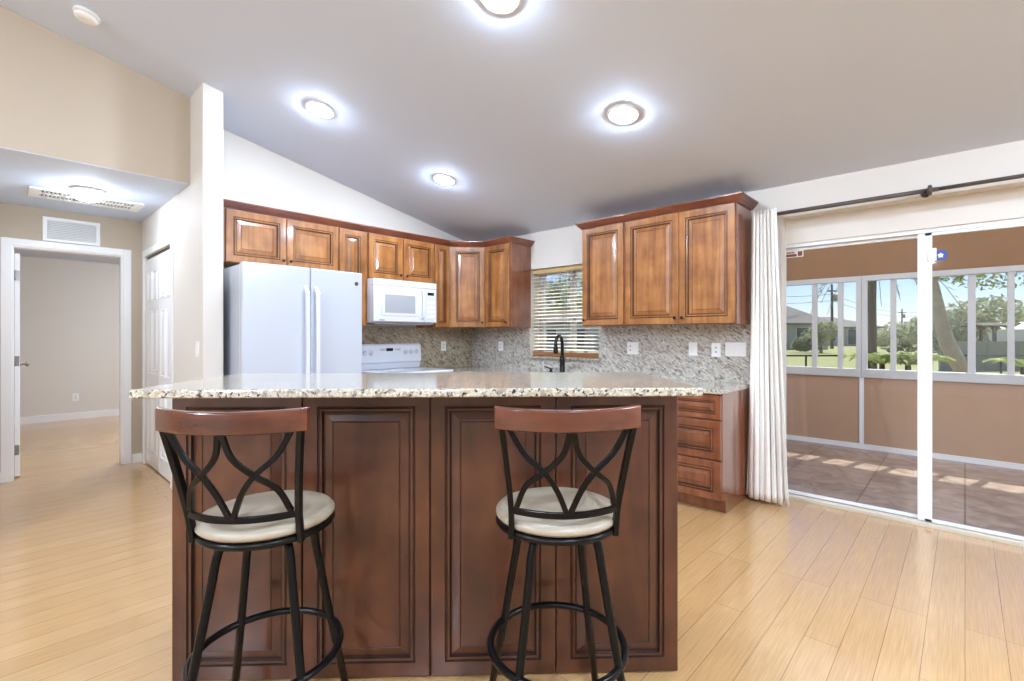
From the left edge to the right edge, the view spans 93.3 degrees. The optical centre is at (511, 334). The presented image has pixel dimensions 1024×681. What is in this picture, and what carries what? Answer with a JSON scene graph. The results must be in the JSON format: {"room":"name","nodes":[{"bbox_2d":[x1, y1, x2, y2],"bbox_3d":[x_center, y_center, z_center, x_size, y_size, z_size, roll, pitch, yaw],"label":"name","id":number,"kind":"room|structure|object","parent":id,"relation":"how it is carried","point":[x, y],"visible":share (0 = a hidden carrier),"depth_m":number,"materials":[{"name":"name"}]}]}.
{"room":"kitchen","nodes":[
{"label":"kitchen","id":0,"kind":"room"},
{"bbox_2d":[14,249,118,263],"bbox_3d":[-5.573,-1.175,5.913,3.780,0.080,4.400,0,0,43],"label":"ceiling","id":1,"kind":"structure","parent":0,"point":[28,253],"depth_m":6.98,"materials":[{"name":"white paint"}]},
{"bbox_2d":[20,256,118,416],"bbox_3d":[-5.530,0.035,5.872,3.900,2.500,4.400,0,0,43],"label":"wall","id":2,"kind":"structure","parent":0,"point":[69,309],"depth_m":7.31,"materials":[{"name":"white paint"}]},
{"bbox_2d":[20,409,118,424],"bbox_3d":[-6.872,1.235,7.131,0.018,0.100,4.200,0,0,43],"label":"baseboard","id":3,"kind":"structure","parent":2,"relation":"attached to","point":[102,413],"depth_m":7.30,"materials":[{"name":"white paint"}]},
{"bbox_2d":[72,393,78,400],"bbox_3d":[-6.656,0.950,7.367,0.010,0.115,0.075,0,0,43],"label":"outlet","id":4,"kind":"object","parent":2,"relation":"attached to","point":[75,397],"visible":1,"depth_m":7.36,"materials":[{"name":"white plastic"}]},
{"bbox_2d":[0,202,141,462],"bbox_3d":[-4.686,0.035,4.009,0.120,2.500,2.837,0,0,43],"label":"wall","id":5,"kind":"structure","parent":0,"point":[16,221],"depth_m":4.78,"materials":[{"name":"beige paint"}]},
{"bbox_2d":[0,237,130,482],"bbox_3d":[-4.429,0.217,4.799,0.858,2.135,0.901,0,0,43],"label":"door frame","id":6,"kind":"structure","parent":5,"relation":"in","point":[10,363],"depth_m":4.34,"materials":[{"name":"white paint"}]},
{"bbox_2d":[42,216,99,245],"bbox_3d":[-4.115,-0.967,4.520,0.012,0.220,0.400,0,0,43],"label":"wall vent","id":7,"kind":"object","parent":5,"relation":"attached to","point":[53,229],"visible":1,"depth_m":4.51,"materials":[{"name":"white metal"}]},
{"bbox_2d":[132,453,141,462],"bbox_3d":[-4.133,1.240,4.499,0.015,0.090,1.108,0,0,43],"label":"baseboard","id":8,"kind":"structure","parent":5,"relation":"attached to","point":[137,457],"depth_m":4.87,"materials":[{"name":"white paint"}]},
{"bbox_2d":[0,6,189,183],"bbox_3d":[-4.690,-0.456,1.387,0.120,3.481,6.407,0,0,43],"label":"wall","id":9,"kind":"structure","parent":0,"point":[62,98],"depth_m":3.24,"materials":[{"name":"beige paint"}]},
{"bbox_2d":[0,147,189,221],"bbox_3d":[-3.487,-1.192,3.892,1.788,0.086,1.107,0,0,43],"label":"ceiling","id":10,"kind":"structure","parent":0,"point":[19,170],"depth_m":3.66,"materials":[{"name":"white paint"}]},
{"bbox_2d":[27,186,144,211],"bbox_3d":[-3.591,-1.143,4.094,0.340,0.012,0.720,0,0,43],"label":"ceiling vent","id":11,"kind":"object","parent":10,"relation":"in","point":[33,191],"visible":0.9,"depth_m":4.09,"materials":[{"name":"white plastic"}]},
{"bbox_2d":[69,185,105,201],"bbox_3d":[-3.348,-1.102,3.812,0.220,0.092,0.220,0,0,43],"label":"dome light","id":12,"kind":"object","parent":10,"relation":"attached to","point":[84,193],"visible":1,"depth_m":3.75,"materials":[{"name":"white paint"}]},
{"bbox_2d":[142,83,222,463],"bbox_3d":[-2.941,-0.281,4.229,2.123,3.133,0.130,0,0,43],"label":"wall","id":13,"kind":"structure","parent":0,"point":[194,216],"depth_m":3.55,"materials":[{"name":"white paint"}]},
{"bbox_2d":[142,235,172,488],"bbox_3d":[-3.256,0.225,4.459,1.210,2.120,0.070,0,0,43],"label":"door","id":14,"kind":"structure","parent":13,"relation":"in","point":[160,264],"depth_m":4.48,"materials":[{"name":"white paint"}]},
{"bbox_2d":[195,341,198,356],"bbox_3d":[-2.306,0.105,3.535,0.075,0.115,0.012,0,0,43],"label":"light switch","id":15,"kind":"object","parent":13,"relation":"attached to","point":[197,342],"visible":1,"depth_m":3.52,"materials":[{"name":"white plastic"}]},
{"bbox_2d":[223,129,462,367],"bbox_3d":[-1.524,-0.273,5.157,0.120,3.115,3.162,0,0,43],"label":"wall","id":16,"kind":"structure","parent":0,"point":[255,174],"depth_m":4.53,"materials":[{"name":"white paint"}]},
{"bbox_2d":[223,208,337,270],"bbox_3d":[-2.068,-0.787,4.208,0.376,0.425,1.026,0,0,43],"label":"upper cabinet","id":17,"kind":"object","parent":16,"relation":"attached to","point":[247,236],"visible":0.85,"depth_m":4.07,"materials":[{"name":"brown wood"}]},
{"bbox_2d":[338,228,366,325],"bbox_3d":[-1.613,-0.542,4.693,0.376,0.915,0.296,0,0,43],"label":"upper cabinet","id":18,"kind":"object","parent":16,"relation":"attached to","point":[352,244],"visible":0.27,"depth_m":4.60,"materials":[{"name":"brown wood"}]},
{"bbox_2d":[367,232,433,283],"bbox_3d":[-1.236,-0.777,5.095,0.376,0.445,0.804,0,0,43],"label":"upper cabinet","id":19,"kind":"object","parent":16,"relation":"attached to","point":[388,257],"visible":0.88,"depth_m":4.95,"materials":[{"name":"brown wood"}]},
{"bbox_2d":[367,278,435,324],"bbox_3d":[-1.210,-0.329,5.044,0.473,0.442,0.758,0,0,43],"label":"microwave","id":20,"kind":"object","parent":19,"relation":"attached to","point":[389,301],"visible":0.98,"depth_m":4.86,"materials":[{"name":"white plastic"}]},
{"bbox_2d":[362,327,471,369],"bbox_3d":[-1.198,0.154,5.404,0.015,0.475,1.995,0,0,43],"label":"backsplash","id":21,"kind":"structure","parent":16,"relation":"attached to","point":[458,353],"depth_m":5.68,"materials":[{"name":"stone"}]},
{"bbox_2d":[441,341,445,350],"bbox_3d":[-0.819,0.132,5.789,0.010,0.115,0.075,0,0,43],"label":"outlet","id":22,"kind":"object","parent":21,"relation":"attached to","point":[443,343],"visible":1,"depth_m":5.78,"materials":[{"name":"white plastic"}]},
{"bbox_2d":[416,244,448,327],"bbox_3d":[-0.894,-0.542,5.479,0.349,0.915,0.220,0,0,43],"label":"upper cabinet","id":23,"kind":"object","parent":16,"relation":"attached to","point":[441,253],"visible":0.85,"depth_m":5.36,"materials":[{"name":"brown wood"}]},
{"bbox_2d":[448,247,485,327],"bbox_3d":[-0.504,-0.542,5.706,0.610,0.915,0.638,0,0,43],"label":"upper cabinet","id":24,"kind":"object","parent":16,"relation":"attached to","point":[466,264],"visible":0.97,"depth_m":5.46,"materials":[{"name":"brown wood"}]},
{"bbox_2d":[0,0,1023,240],"bbox_3d":[-0.522,-1.706,-0.264,9.000,1.221,9.900,0,0,43],"label":"ceiling","id":25,"kind":"structure","parent":0,"point":[730,96],"depth_m":2.96,"materials":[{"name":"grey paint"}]},
{"bbox_2d":[72,5,100,25],"bbox_3d":[-2.569,-1.923,2.918,0.132,0.062,0.132,0,0,38],"label":"smoke detector","id":26,"kind":"object","parent":25,"relation":"attached to","point":[85,15],"visible":1,"depth_m":2.89,"materials":[{"name":"white plastic"}]},
{"bbox_2d":[305,100,334,118],"bbox_3d":[-1.424,-1.669,3.583,0.207,0.054,0.211,0,0,-42],"label":"recessed light","id":27,"kind":"object","parent":25,"relation":"in","point":[317,108],"visible":1,"depth_m":3.56,"materials":[{"name":"white paint"}]},
{"bbox_2d":[433,174,455,185],"bbox_3d":[-0.623,-1.423,4.437,0.207,0.054,0.211,0,0,-42],"label":"recessed light","id":28,"kind":"object","parent":25,"relation":"in","point":[443,179],"visible":1,"depth_m":4.41,"materials":[{"name":"white paint"}]},
{"bbox_2d":[480,0,520,14],"bbox_3d":[-0.062,-1.658,2.375,0.207,0.054,0.211,0,0,-42],"label":"recessed light","id":29,"kind":"object","parent":25,"relation":"in","point":[501,7],"visible":1,"depth_m":2.41,"materials":[{"name":"white paint"}]},
{"bbox_2d":[607,104,639,124],"bbox_3d":[0.723,-1.428,3.139,0.207,0.054,0.211,0,0,-42],"label":"recessed light","id":30,"kind":"object","parent":25,"relation":"in","point":[621,114],"visible":1,"depth_m":3.11,"materials":[{"name":"white paint"}]},
{"bbox_2d":[0,415,1023,680],"bbox_3d":[-2.509,1.345,1.565,14.200,0.120,9.650,0,0,43],"label":"floor","id":31,"kind":"structure","parent":0,"point":[768,591],"depth_m":2.43,"materials":[{"name":"brown wood"}]},
{"bbox_2d":[155,407,348,680],"bbox_3d":[-0.757,0.741,1.481,0.446,1.088,0.484,0,0,0],"label":"bar stool","id":32,"kind":"object","parent":31,"relation":"on","point":[278,517],"visible":1,"depth_m":1.34,"materials":[{"name":"black metal"}]},
{"bbox_2d":[223,261,361,375],"bbox_3d":[-1.861,0.376,4.015,0.872,1.799,0.935,0,0,43],"label":"refrigerator","id":33,"kind":"object","parent":31,"relation":"on","point":[277,318],"visible":0.44,"depth_m":3.68,"materials":[{"name":"white metal"}]},
{"bbox_2d":[362,343,452,372],"bbox_3d":[-1.097,0.679,4.965,0.716,1.172,0.774,0,0,43],"label":"range","id":34,"kind":"object","parent":31,"relation":"on","point":[399,357],"visible":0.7,"depth_m":5.09,"materials":[{"name":"white metal"}]},
{"bbox_2d":[362,367,452,372],"bbox_3d":[-1.088,0.371,4.956,0.592,0.028,0.774,0,0,43],"label":"cooktop","id":35,"kind":"object","parent":34,"relation":"in","point":[364,369],"depth_m":4.93,"materials":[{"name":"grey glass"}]},
{"bbox_2d":[172,396,677,680],"bbox_3d":[-0.315,0.747,2.017,1.893,1.076,0.424,0,0,-2],"label":"kitchen island","id":36,"kind":"object","parent":31,"relation":"on","point":[416,555],"visible":0.57,"depth_m":1.81,"materials":[{"name":"brown wood"}]},
{"bbox_2d":[129,372,702,398],"bbox_3d":[-0.308,0.191,1.925,1.874,0.029,0.690,0,0,-2],"label":"island countertop","id":37,"kind":"structure","parent":36,"relation":"on","point":[476,384],"depth_m":1.65,"materials":[{"name":"stone"}]},
{"bbox_2d":[487,404,640,680],"bbox_3d":[0.144,0.741,1.516,0.446,1.088,0.484,0,0,-4],"label":"bar stool","id":38,"kind":"object","parent":31,"relation":"on","point":[554,515],"visible":1,"depth_m":1.37,"materials":[{"name":"black metal"}]},
{"bbox_2d":[678,388,749,512],"bbox_3d":[1.529,0.855,3.804,0.457,0.860,0.629,0,0,43],"label":"base cabinet","id":39,"kind":"object","parent":31,"relation":"on","point":[713,429],"visible":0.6,"depth_m":3.55,"materials":[{"name":"brown wood"}]},
{"bbox_2d":[440,366,749,394],"bbox_3d":[0.406,0.408,4.690,3.328,0.030,0.874,0,0,43],"label":"countertop","id":40,"kind":"structure","parent":39,"relation":"on","point":[720,388],"depth_m":4.00,"materials":[{"name":"stone"}]},
{"bbox_2d":[544,335,564,371],"bbox_3d":[0.421,0.193,4.941,0.204,0.399,0.209,0,0,32],"label":"faucet","id":41,"kind":"object","parent":40,"relation":"on","point":[555,348],"visible":0.86,"depth_m":4.94,"materials":[{"name":"black metal"}]},
{"bbox_2d":[494,140,1023,423],"bbox_3d":[2.732,0.115,3.278,8.900,2.540,0.240,0,0,43],"label":"wall","id":42,"kind":"structure","parent":0,"point":[1002,200],"depth_m":3.36,"materials":[{"name":"white paint"}]},
{"bbox_2d":[485,243,530,327],"bbox_3d":[-0.061,-0.542,5.465,0.396,0.915,0.382,0,0,43],"label":"upper cabinet","id":43,"kind":"object","parent":42,"relation":"attached to","point":[508,265],"visible":1,"depth_m":5.34,"materials":[{"name":"brown wood"}]},
{"bbox_2d":[223,199,534,246],"bbox_3d":[-1.163,-1.029,4.792,3.081,0.056,0.636,0,0,-33],"label":"crown molding","id":44,"kind":"structure","parent":43,"relation":"on","point":[230,204],"depth_m":4.62,"materials":[{"name":"brown wood"}]},
{"bbox_2d":[525,356,600,361],"bbox_3d":[0.568,0.253,5.192,0.985,0.029,0.170,0,0,43],"label":"window ledge","id":45,"kind":"object","parent":42,"relation":"attached to","point":[527,357],"visible":0.8,"depth_m":5.11,"materials":[{"name":"stone"}]},
{"bbox_2d":[539,270,588,357],"bbox_3d":[0.674,-0.249,5.305,0.921,0.978,0.068,0,0,43],"label":"window","id":46,"kind":"structure","parent":42,"relation":"in","point":[576,271],"depth_m":5.40,"materials":[{"name":"grey metal"}]},
{"bbox_2d":[533,265,598,357],"bbox_3d":[0.585,-0.252,5.210,0.897,0.967,0.056,0,0,43],"label":"window blind","id":47,"kind":"object","parent":46,"relation":"attached to","point":[575,267],"visible":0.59,"depth_m":5.23,"materials":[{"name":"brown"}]},
{"bbox_2d":[582,222,628,325],"bbox_3d":[0.932,-0.542,4.534,0.446,0.915,0.382,0,0,43],"label":"upper cabinet","id":48,"kind":"object","parent":42,"relation":"attached to","point":[603,247],"visible":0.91,"depth_m":4.40,"materials":[{"name":"brown wood"}]},
{"bbox_2d":[575,191,758,229],"bbox_3d":[1.277,-1.029,4.209,1.503,0.056,0.387,0,0,43],"label":"crown molding","id":49,"kind":"structure","parent":48,"relation":"on","point":[741,197],"depth_m":3.92,"materials":[{"name":"brown wood"}]},
{"bbox_2d":[472,324,750,383],"bbox_3d":[0.700,-0.162,5.006,3.328,1.107,0.016,0,0,43],"label":"backsplash","id":50,"kind":"structure","parent":42,"relation":"attached to","point":[663,351],"depth_m":4.47,"materials":[{"name":"stone"}]},
{"bbox_2d":[499,341,502,350],"bbox_3d":[-0.135,0.132,5.769,0.075,0.115,0.010,0,0,43],"label":"outlet","id":51,"kind":"object","parent":50,"relation":"attached to","point":[500,342],"visible":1,"depth_m":5.76,"materials":[{"name":"white plastic"}]},
{"bbox_2d":[627,342,637,353],"bbox_3d":[1.142,0.125,4.571,0.117,0.115,0.012,0,0,43],"label":"outlet","id":52,"kind":"object","parent":50,"relation":"attached to","point":[632,347],"visible":1,"depth_m":4.57,"materials":[{"name":"white plastic"}]},
{"bbox_2d":[689,342,696,355],"bbox_3d":[1.563,0.120,4.175,0.075,0.115,0.012,0,0,43],"label":"light switch","id":53,"kind":"object","parent":50,"relation":"attached to","point":[692,345],"visible":1,"depth_m":4.17,"materials":[{"name":"white plastic"}]},
{"bbox_2d":[711,343,720,356],"bbox_3d":[1.707,0.125,4.042,0.075,0.115,0.010,0,0,43],"label":"outlet","id":54,"kind":"object","parent":50,"relation":"attached to","point":[715,347],"visible":1,"depth_m":4.04,"materials":[{"name":"white plastic"}]},
{"bbox_2d":[714,346,717,353],"bbox_3d":[1.705,0.125,4.040,0.034,0.068,0.003,0,0,43],"label":"receptacle","id":55,"kind":"object","parent":54,"relation":"attached to","point":[715,347],"depth_m":4.04,"materials":[{"name":"grey plastic"}]},
{"bbox_2d":[725,342,745,356],"bbox_3d":[1.821,0.117,3.934,0.165,0.115,0.012,0,0,43],"label":"light switch","id":56,"kind":"object","parent":50,"relation":"attached to","point":[738,349],"visible":1,"depth_m":3.94,"materials":[{"name":"white plastic"}]},
{"bbox_2d":[625,202,750,325],"bbox_3d":[1.442,-0.542,4.056,0.946,0.915,0.382,0,0,43],"label":"upper cabinet","id":57,"kind":"object","parent":42,"relation":"attached to","point":[692,267],"visible":1,"depth_m":3.87,"materials":[{"name":"brown wood"}]},
{"bbox_2d":[777,173,1023,215],"bbox_3d":[3.018,-0.920,2.765,2.960,0.066,0.118,0,0,43],"label":"curtain rod","id":58,"kind":"object","parent":42,"relation":"attached to","point":[927,192],"visible":0.98,"depth_m":3.14,"materials":[{"name":"grey metal"}]},
{"bbox_2d":[746,208,788,505],"bbox_3d":[1.951,0.153,3.687,0.307,2.216,0.096,0,0,43],"label":"curtain","id":59,"kind":"object","parent":58,"relation":"hanging from","point":[767,479],"visible":1,"depth_m":3.68,"materials":[{"name":"white fabric"}]},
{"bbox_2d":[786,218,1023,546],"bbox_3d":[3.119,0.295,2.979,2.634,2.020,0.106,0,0,43],"label":"door","id":60,"kind":"structure","parent":42,"relation":"in","point":[923,236],"depth_m":3.26,"materials":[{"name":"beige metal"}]},
{"bbox_2d":[786,250,802,257],"bbox_3d":[2.235,-0.640,3.823,0.124,0.050,0.002,0,0,43],"label":"sticker","id":61,"kind":"object","parent":60,"relation":"attached to","point":[790,254],"visible":0.96,"depth_m":3.82,"materials":[{"name":"white paper"}]},
{"bbox_2d":[928,248,936,260],"bbox_3d":[2.807,-0.537,3.225,0.042,0.084,0.014,0,0,43],"label":"sensor","id":62,"kind":"object","parent":60,"relation":"attached to","point":[932,252],"visible":1,"depth_m":3.22,"materials":[{"name":"white plastic"}]},
{"bbox_2d":[937,249,946,260],"bbox_3d":[2.845,-0.530,3.206,0.066,0.074,0.003,0,0,43],"label":"decal","id":63,"kind":"object","parent":60,"relation":"attached to","point":[941,254],"visible":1,"depth_m":3.20,"materials":[{"name":"blue plastic"}]},
{"bbox_2d":[786,374,1023,463],"bbox_3d":[4.200,0.935,3.821,5.780,0.900,2.560,0,0,43],"label":"wall","id":64,"kind":"structure","parent":0,"point":[973,420],"depth_m":5.28,"materials":[{"name":"beige paint"}]},
{"bbox_2d":[786,276,861,376],"bbox_3d":[3.516,-0.098,6.066,1.430,1.165,0.100,0,0,43],"label":"window","id":65,"kind":"structure","parent":64,"relation":"in","point":[814,370],"depth_m":5.71,"materials":[{"name":"white metal"}]},
{"bbox_2d":[859,377,863,448],"bbox_3d":[4.014,0.895,5.544,0.040,0.820,0.020,0,0,43],"label":"trim","id":66,"kind":"structure","parent":64,"relation":"attached to","point":[861,379],"depth_m":5.54,"materials":[{"name":"white metal"}]},
{"bbox_2d":[786,434,1023,469],"bbox_3d":[4.975,1.278,4.646,5.500,0.055,0.016,0,0,43],"label":"baseboard","id":67,"kind":"structure","parent":64,"relation":"attached to","point":[792,437],"depth_m":5.26,"materials":[{"name":"white wood"}]},
{"bbox_2d":[861,265,1023,384],"bbox_3d":[4.702,-0.098,4.954,1.818,1.165,0.100,0,0,43],"label":"window","id":68,"kind":"structure","parent":64,"relation":"in","point":[1010,378],"depth_m":4.94,"materials":[{"name":"white metal"}]},
{"bbox_2d":[786,439,1023,535],"bbox_3d":[4.197,1.365,3.817,5.500,0.120,2.690,0,0,43],"label":"floor","id":69,"kind":"structure","parent":0,"point":[988,497],"depth_m":4.24,"materials":[{"name":"brown tile"}]},
{"bbox_2d":[786,227,1023,280],"bbox_3d":[4.200,-0.948,3.821,5.780,0.535,2.560,0,0,43],"label":"wall","id":70,"kind":"structure","parent":0,"point":[997,247],"depth_m":5.29,"materials":[{"name":"paint"}]},
{"label":"outside","id":71,"kind":"structure","parent":0,"visible":0},
{"bbox_2d":[550,344,1019,374],"bbox_3d":[91.306,1.635,97.352,320.000,0.300,253.060,0,0,43],"label":"lawn","id":72,"kind":"structure","parent":71,"point":[790,361],"depth_m":28.13,"materials":[{"name":"green plant"}]},
{"bbox_2d":[547,272,587,352],"bbox_3d":[3.659,-0.882,24.047,6.422,4.746,3.281,0,0,0],"label":"leafy tree","id":73,"kind":"object","parent":72,"relation":"on","point":[564,276],"visible":0.19,"depth_m":23.57,"materials":[{"name":"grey plant"}]},
{"bbox_2d":[547,306,598,350],"bbox_3d":[6.000,-0.765,49.975,12.000,4.500,9.050,0,0,0],"label":"house","id":74,"kind":"structure","parent":72,"relation":"on","point":[561,319],"depth_m":46.00,"materials":[{"name":"grey paint"}]},
{"bbox_2d":[786,306,834,349],"bbox_3d":[25.565,-1.615,54.475,14.000,6.200,12.050,0,0,0],"label":"house","id":75,"kind":"structure","parent":72,"relation":"on","point":[797,321],"depth_m":49.00,"materials":[{"name":"grey paint"}]},
{"bbox_2d":[790,321,837,352],"bbox_3d":[25.138,0.145,40.028,4.002,2.682,2.074,0,0,0],"label":"leafy tree","id":76,"kind":"object","parent":72,"relation":"on","point":[805,341],"visible":0.85,"depth_m":39.72,"materials":[{"name":"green plant"}]},
{"bbox_2d":[827,285,837,348],"bbox_3d":[34.511,-1.965,52.000,1.120,6.900,0.468,0,0,0],"label":"utility pole","id":77,"kind":"object","parent":72,"relation":"on","point":[835,298],"visible":0.82,"depth_m":51.91,"materials":[{"name":"brown wood"}]},
{"bbox_2d":[786,294,1021,315],"bbox_3d":[55.063,-3.815,63.226,30.672,1.242,75.988,0,0,43],"label":"power lines","id":78,"kind":"object","parent":77,"relation":"attached to","point":[825,294],"visible":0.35,"depth_m":51.91,"materials":[{"name":"black metal"}]},
{"bbox_2d":[821,317,885,345],"bbox_3d":[45.640,-0.565,69.975,10.000,4.100,9.050,0,0,0],"label":"house","id":79,"kind":"structure","parent":72,"relation":"on","point":[849,326],"depth_m":66.00,"materials":[{"name":"grey paint"}]},
{"bbox_2d":[844,352,916,368],"bbox_3d":[8.006,0.928,10.499,1.646,1.114,1.442,0,0,-29],"label":"clump","id":80,"kind":"object","parent":72,"relation":"on","point":[881,365],"visible":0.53,"depth_m":10.35,"materials":[{"name":"green plant"}]},
{"bbox_2d":[810,279,962,368],"bbox_3d":[9.806,-0.363,13.559,3.242,3.699,3.531,0,0,0],"label":"palm tree","id":81,"kind":"object","parent":72,"relation":"on","point":[872,285],"visible":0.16,"depth_m":13.42,"materials":[{"name":"green plant"}]},
{"bbox_2d":[879,331,907,343],"bbox_3d":[65.499,0.560,74.995,52.336,3.319,2.965,0,0,0],"label":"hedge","id":82,"kind":"object","parent":72,"relation":"on","point":[887,340],"visible":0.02,"depth_m":74.29,"materials":[{"name":"green plant"}]},
{"bbox_2d":[901,309,904,327],"bbox_3d":[76.708,-1.815,95.000,1.400,6.600,0.468,0,0,0],"label":"utility pole","id":83,"kind":"object","parent":72,"relation":"on","point":[902,314],"visible":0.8,"depth_m":94.89,"materials":[{"name":"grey wood"}]},
{"bbox_2d":[786,355,1023,373],"bbox_3d":[13.224,1.071,16.000,10.810,0.828,0.064,0,0,0],"label":"rail fence","id":84,"kind":"object","parent":72,"relation":"on","point":[805,356],"visible":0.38,"depth_m":15.97,"materials":[{"name":"black plastic"}]},
{"bbox_2d":[869,354,955,369],"bbox_3d":[8.265,0.935,9.972,1.445,1.101,1.514,0,0,0],"label":"clump","id":85,"kind":"object","parent":72,"relation":"on","point":[899,361],"visible":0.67,"depth_m":9.86,"materials":[{"name":"green plant"}]},
{"bbox_2d":[877,308,967,353],"bbox_3d":[30.825,-0.271,36.042,7.426,3.514,2.620,0,0,0],"label":"leafy tree","id":86,"kind":"object","parent":72,"relation":"on","point":[900,331],"visible":0.2,"depth_m":35.77,"materials":[{"name":"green plant"}]},
{"bbox_2d":[903,293,1023,353],"bbox_3d":[28.109,-0.557,29.965,7.065,4.120,2.960,0,0,0],"label":"leafy tree","id":87,"kind":"object","parent":72,"relation":"on","point":[982,316],"visible":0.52,"depth_m":29.55,"materials":[{"name":"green plant"}]},
{"bbox_2d":[913,272,1023,372],"bbox_3d":[9.753,-0.740,10.699,4.144,4.567,2.582,0,0,0],"label":"leaning tree","id":88,"kind":"object","parent":72,"relation":"on","point":[949,347],"visible":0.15,"depth_m":10.41,"materials":[{"name":"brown plant"}]},
{"bbox_2d":[934,322,1023,343],"bbox_3d":[47.888,0.110,46.500,13.200,2.750,5.600,0,0,0],"label":"building","id":89,"kind":"structure","parent":72,"relation":"on","point":[1019,330],"depth_m":44.00,"materials":[{"name":"white"}]},
{"bbox_2d":[938,340,1023,370],"bbox_3d":[20.763,0.845,20.030,6.050,1.280,0.121,0,0,0],"label":"fence","id":90,"kind":"object","parent":72,"relation":"on","point":[987,347],"visible":0.46,"depth_m":20.00,"materials":[{"name":"grey"}]},
{"bbox_2d":[961,323,1015,340],"bbox_3d":[26.609,0.405,27.000,2.000,2.160,1.300,0,0,0],"label":"canopy","id":91,"kind":"object","parent":72,"relation":"on","point":[994,327],"visible":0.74,"depth_m":26.94,"materials":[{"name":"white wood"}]},
{"bbox_2d":[982,357,1023,374],"bbox_3d":[10.001,0.963,9.493,1.116,1.045,1.206,0,0,38],"label":"clump","id":92,"kind":"object","parent":72,"relation":"on","point":[999,359],"visible":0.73,"depth_m":9.55,"materials":[{"name":"green plant"}]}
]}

